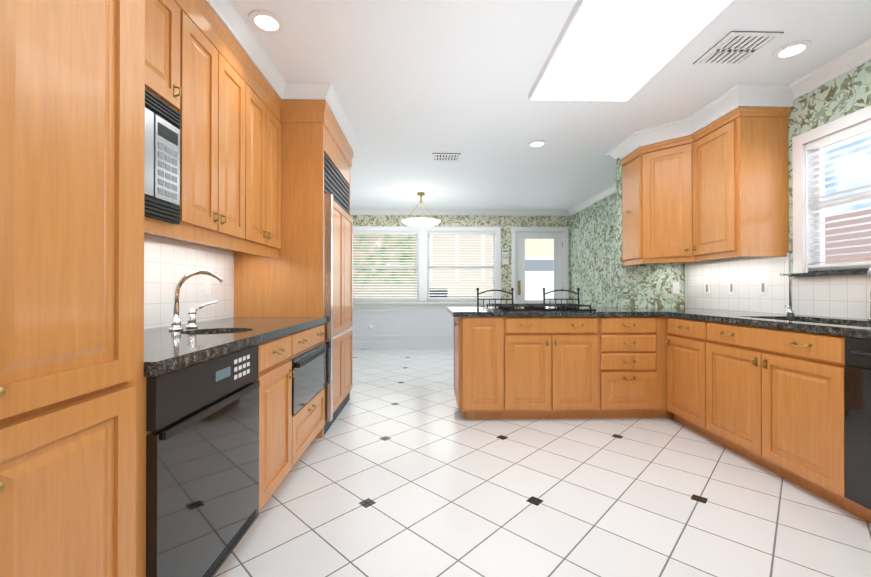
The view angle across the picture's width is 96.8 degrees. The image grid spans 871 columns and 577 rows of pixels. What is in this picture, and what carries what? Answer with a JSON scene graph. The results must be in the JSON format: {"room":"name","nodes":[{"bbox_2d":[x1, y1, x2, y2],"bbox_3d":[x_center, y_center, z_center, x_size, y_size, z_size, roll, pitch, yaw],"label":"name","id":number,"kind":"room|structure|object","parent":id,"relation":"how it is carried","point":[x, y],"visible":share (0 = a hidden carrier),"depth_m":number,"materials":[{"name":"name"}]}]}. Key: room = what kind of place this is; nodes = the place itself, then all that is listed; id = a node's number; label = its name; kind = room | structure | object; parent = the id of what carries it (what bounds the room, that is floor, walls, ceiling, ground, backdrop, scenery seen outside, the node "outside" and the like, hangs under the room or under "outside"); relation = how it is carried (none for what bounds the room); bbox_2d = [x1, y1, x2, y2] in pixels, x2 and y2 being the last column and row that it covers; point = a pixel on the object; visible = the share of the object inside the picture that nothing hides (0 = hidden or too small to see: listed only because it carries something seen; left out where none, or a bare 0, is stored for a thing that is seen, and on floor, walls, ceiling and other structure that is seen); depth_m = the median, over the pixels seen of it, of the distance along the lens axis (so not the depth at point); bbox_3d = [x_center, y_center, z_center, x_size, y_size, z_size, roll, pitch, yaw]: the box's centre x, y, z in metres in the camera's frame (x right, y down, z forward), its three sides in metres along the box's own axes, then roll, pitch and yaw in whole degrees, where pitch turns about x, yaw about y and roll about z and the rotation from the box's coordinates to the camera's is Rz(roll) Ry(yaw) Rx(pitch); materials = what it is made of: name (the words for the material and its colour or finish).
{"room":"kitchen","nodes":[
{"label":"kitchen","id":0,"kind":"room"},
{"bbox_2d":[350,215,570,302],"bbox_3d":[-0.007,-0.168,7.271,5.330,2.580,0.120,0,0,-1],"label":"wall","id":1,"kind":"structure","parent":0,"point":[505,223],"depth_m":7.24,"materials":[{"name":"paper"}]},
{"bbox_2d":[353,232,418,300],"bbox_3d":[-0.953,-0.413,7.229,1.273,1.286,0.095,0,0,-1],"label":"window","id":2,"kind":"structure","parent":1,"relation":"in","point":[416,267],"depth_m":7.21,"materials":[{"name":"white"}]},
{"bbox_2d":[427,232,494,300],"bbox_3d":[0.484,-0.413,7.261,1.273,1.286,0.095,0,0,-1],"label":"window","id":3,"kind":"structure","parent":1,"relation":"in","point":[429,267],"depth_m":7.24,"materials":[{"name":"white"}]},
{"bbox_2d":[502,249,508,253],"bbox_3d":[1.309,-0.693,7.226,0.120,0.090,0.033,0,0,-1],"label":"light switch","id":4,"kind":"object","parent":1,"relation":"attached to","point":[505,251],"depth_m":7.21,"materials":[{"name":"white plastic"}]},
{"bbox_2d":[502,259,508,263],"bbox_3d":[1.309,-0.508,7.232,0.120,0.100,0.019,0,0,-1],"label":"light switch","id":5,"kind":"object","parent":1,"relation":"attached to","point":[504,261],"depth_m":7.22,"materials":[{"name":"white plastic"}]},
{"bbox_2d":[516,232,562,302],"bbox_3d":[1.959,0.024,7.271,0.890,2.172,0.117,0,0,-1],"label":"entry door","id":6,"kind":"structure","parent":1,"relation":"in","point":[521,237],"depth_m":7.29,"materials":[{"name":"white wood"}]},
{"bbox_2d":[214,349,870,576],"bbox_3d":[0.094,1.130,2.766,5.330,0.060,9.120,0,0,-1],"label":"floor","id":7,"kind":"structure","parent":0,"point":[403,467],"depth_m":1.97,"materials":[{"name":"tile"}]},
{"bbox_2d":[0,0,159,576],"bbox_3d":[-1.093,-0.200,0.580,0.689,2.580,0.886,0,0,-1],"label":"tall cabinet","id":8,"kind":"object","parent":7,"relation":"on","point":[152,152],"depth_m":0.84,"materials":[{"name":"brown wood"}]},
{"bbox_2d":[160,0,267,576],"bbox_3d":[-1.110,-0.196,1.365,0.689,2.580,0.685,0,0,-1],"label":"tall cabinet","id":9,"kind":"object","parent":7,"relation":"on","point":[214,68],"depth_m":1.71,"materials":[{"name":"brown wood"}]},
{"bbox_2d":[169,270,223,330],"bbox_3d":[-1.179,0.055,1.962,0.228,0.297,0.220,0,0,-1],"label":"bar faucet","id":10,"kind":"object","parent":9,"relation":"on","point":[176,320],"visible":1,"depth_m":1.89,"materials":[{"name":"silver metal"}]},
{"bbox_2d":[264,56,299,504],"bbox_3d":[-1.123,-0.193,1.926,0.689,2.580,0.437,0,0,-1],"label":"tall cabinet","id":11,"kind":"object","parent":7,"relation":"on","point":[282,246],"depth_m":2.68,"materials":[{"name":"brown wood"}]},
{"bbox_2d":[300,82,327,456],"bbox_3d":[-1.136,-0.191,2.510,0.689,2.580,0.730,0,0,-1],"label":"tall cabinet","id":12,"kind":"object","parent":7,"relation":"on","point":[313,96],"depth_m":2.85,"materials":[{"name":"brown wood"}]},
{"bbox_2d":[328,84,355,428],"bbox_3d":[-1.145,-0.186,3.369,0.711,2.580,1.048,0,0,-1],"label":"tall cabinet","id":13,"kind":"object","parent":7,"relation":"on","point":[341,138],"depth_m":3.30,"materials":[{"name":"brown wood"}]},
{"bbox_2d":[454,317,514,418],"bbox_3d":[0.405,0.669,3.515,0.440,0.870,0.661,0,0,-1],"label":"base cabinet","id":14,"kind":"object","parent":7,"relation":"on","point":[484,347],"depth_m":3.19,"materials":[{"name":"brown wood"}]},
{"bbox_2d":[476,288,513,306],"bbox_3d":[0.726,0.548,4.462,0.456,1.120,0.459,0,0,-1],"label":"stool","id":15,"kind":"object","parent":7,"relation":"on","point":[478,293],"visible":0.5,"depth_m":4.66,"materials":[{"name":"black metal"}]},
{"bbox_2d":[515,317,602,418],"bbox_3d":[0.925,0.669,3.527,0.861,0.870,0.661,0,0,-1],"label":"base cabinet","id":16,"kind":"object","parent":7,"relation":"on","point":[559,360],"depth_m":3.20,"materials":[{"name":"brown wood"}]},
{"bbox_2d":[447,307,746,316],"bbox_3d":[1.374,0.215,3.677,2.482,0.040,0.965,0,0,-1],"label":"countertop","id":17,"kind":"structure","parent":16,"relation":"on","point":[455,311],"depth_m":3.20,"materials":[{"name":"black stone"}]},
{"bbox_2d":[483,303,598,308],"bbox_3d":[0.954,0.172,3.655,0.910,0.045,0.530,0,0,-1],"label":"cooktop","id":18,"kind":"object","parent":17,"relation":"in","point":[518,305],"depth_m":3.52,"materials":[{"name":"black metal"}]},
{"bbox_2d":[543,288,579,303],"bbox_3d":[1.531,0.549,4.480,0.456,1.120,0.459,0,0,-1],"label":"stool","id":19,"kind":"object","parent":7,"relation":"on","point":[577,293],"visible":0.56,"depth_m":4.68,"materials":[{"name":"black metal"}]},
{"bbox_2d":[603,317,654,417],"bbox_3d":[1.560,0.669,3.541,0.553,0.870,0.661,0,0,-1],"label":"base cabinet","id":20,"kind":"object","parent":7,"relation":"on","point":[628,342],"depth_m":3.21,"materials":[{"name":"brown wood"}]},
{"bbox_2d":[671,317,694,430],"bbox_3d":[2.274,0.666,2.976,0.714,0.870,0.538,0,0,-1],"label":"base cabinet","id":21,"kind":"object","parent":7,"relation":"on","point":[682,328],"depth_m":3.01,"materials":[{"name":"brown wood"}]},
{"bbox_2d":[695,317,822,497],"bbox_3d":[2.288,0.663,2.342,0.714,0.870,0.988,0,0,-1],"label":"base cabinet","id":22,"kind":"object","parent":7,"relation":"on","point":[732,355],"depth_m":2.28,"materials":[{"name":"brown wood"}]},
{"bbox_2d":[667,313,870,336],"bbox_3d":[2.297,0.206,1.957,0.714,0.040,2.513,0,0,-1],"label":"countertop","id":23,"kind":"structure","parent":22,"relation":"on","point":[798,320],"depth_m":2.41,"materials":[{"name":"black stone"}]},
{"bbox_2d":[779,273,793,314],"bbox_3d":[2.533,0.040,2.797,0.093,0.299,0.061,0,0,-1],"label":"filter faucet","id":24,"kind":"object","parent":23,"relation":"on","point":[790,312],"visible":0.98,"depth_m":2.78,"materials":[{"name":"silver metal"}]},
{"bbox_2d":[823,321,842,324],"bbox_3d":[2.271,0.317,2.249,0.428,0.202,0.768,0,0,-1],"label":"sink","id":25,"kind":"object","parent":23,"relation":"in","point":[824,322],"depth_m":2.39,"materials":[{"name":"silver metal"}]},
{"bbox_2d":[867,267,870,319],"bbox_3d":[2.497,0.025,2.202,0.232,0.323,0.188,0,0,-1],"label":"faucet","id":26,"kind":"object","parent":23,"relation":"on","point":[869,272],"visible":1,"depth_m":2.27,"materials":[{"name":"silver metal"}]},
{"bbox_2d":[823,329,870,522],"bbox_3d":[2.306,0.659,1.545,0.714,0.870,0.731,0,0,-1],"label":"base cabinet","id":27,"kind":"object","parent":7,"relation":"on","point":[846,356],"depth_m":1.83,"materials":[{"name":"brown wood"}]},
{"bbox_2d":[231,0,870,209],"bbox_3d":[0.094,-1.490,2.779,5.330,0.020,9.120,0,0,-1],"label":"ceiling","id":28,"kind":"structure","parent":0,"point":[416,84],"depth_m":2.79,"materials":[{"name":"white paint"}]},
{"bbox_2d":[248,9,283,33],"bbox_3d":[-0.937,-1.476,2.145,0.184,0.011,0.184,0,0,-1],"label":"recessed light","id":29,"kind":"object","parent":28,"relation":"in","point":[265,21],"visible":0.98,"depth_m":2.14,"materials":[{"name":"white plastic"}]},
{"bbox_2d":[402,192,440,227],"bbox_3d":[-0.222,-1.197,5.931,0.600,0.533,0.600,0,0,-1],"label":"pendant light","id":30,"kind":"object","parent":28,"relation":"hanging from","point":[421,222],"visible":1,"depth_m":5.80,"materials":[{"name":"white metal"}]},
{"bbox_2d":[432,153,460,161],"bbox_3d":[0.119,-1.466,4.325,0.310,0.011,0.230,0,0,-1],"label":"ceiling vent","id":31,"kind":"object","parent":28,"relation":"in","point":[446,157],"visible":1,"depth_m":4.29,"materials":[{"name":"grey metal"}]},
{"bbox_2d":[528,140,546,147],"bbox_3d":[1.033,-1.468,3.930,0.184,0.011,0.184,0,0,-1],"label":"recessed light","id":32,"kind":"object","parent":28,"relation":"in","point":[537,144],"visible":0.96,"depth_m":3.92,"materials":[{"name":"white plastic"}]},
{"bbox_2d":[528,0,734,101],"bbox_3d":[1.113,-1.458,1.881,0.763,0.050,2.140,0,0,-1],"label":"fluorescent light panel","id":33,"kind":"object","parent":28,"relation":"attached to","point":[614,50],"visible":1,"depth_m":2.28,"materials":[{"name":"white plastic"}]},
{"bbox_2d":[693,31,783,65],"bbox_3d":[1.853,-1.475,2.388,0.310,0.011,0.320,0,0,-1],"label":"ceiling vent","id":34,"kind":"object","parent":28,"relation":"in","point":[735,48],"visible":0.94,"depth_m":2.37,"materials":[{"name":"grey metal"}]},
{"bbox_2d":[772,40,811,59],"bbox_3d":[2.208,-1.475,2.396,0.184,0.011,0.184,0,0,-1],"label":"recessed light","id":35,"kind":"object","parent":28,"relation":"in","point":[792,50],"visible":0.98,"depth_m":2.39,"materials":[{"name":"white plastic"}]},
{"bbox_2d":[616,158,684,306],"bbox_3d":[2.272,-0.183,4.087,0.675,2.580,0.120,0,0,-1],"label":"wall","id":36,"kind":"structure","parent":0,"point":[645,285],"depth_m":4.03,"materials":[{"name":"paper"}]},
{"bbox_2d":[570,60,870,306],"bbox_3d":[2.700,-0.190,2.771,0.120,2.580,9.000,0,0,-1],"label":"wall","id":37,"kind":"structure","parent":0,"point":[593,252],"depth_m":5.59,"materials":[{"name":"paper"}]},
{"bbox_2d":[350,39,870,348],"bbox_3d":[0.153,-0.190,2.834,5.210,2.580,9.000,0,0,-1],"label":"trim","id":38,"kind":"structure","parent":37,"relation":"attached to","point":[422,323],"depth_m":7.17,"materials":[{"name":"white paint"}]},
{"bbox_2d":[615,84,793,265],"bbox_3d":[2.252,-0.856,3.409,0.738,1.239,1.233,0,0,-1],"label":"upper cabinet","id":39,"kind":"object","parent":37,"relation":"attached to","point":[709,181],"visible":1,"depth_m":3.12,"materials":[{"name":"brown wood"}]},
{"bbox_2d":[807,121,870,270],"bbox_3d":[2.692,-0.567,2.168,0.092,0.908,1.156,0,0,-1],"label":"window","id":40,"kind":"structure","parent":37,"relation":"in","point":[821,205],"depth_m":2.57,"materials":[{"name":"white"}]},
{"label":"outside","id":41,"kind":"structure","parent":0,"visible":0},
{"bbox_2d":[825,136,870,263],"bbox_3d":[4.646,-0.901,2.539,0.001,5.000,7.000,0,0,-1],"label":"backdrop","id":42,"kind":"structure","parent":41,"point":[850,236],"depth_m":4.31,"materials":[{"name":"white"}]},
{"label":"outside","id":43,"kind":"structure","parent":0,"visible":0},
{"bbox_2d":[353,234,553,299],"bbox_3d":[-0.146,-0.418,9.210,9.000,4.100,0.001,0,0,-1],"label":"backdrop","id":44,"kind":"structure","parent":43,"point":[539,265],"depth_m":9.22,"materials":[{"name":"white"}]}
]}

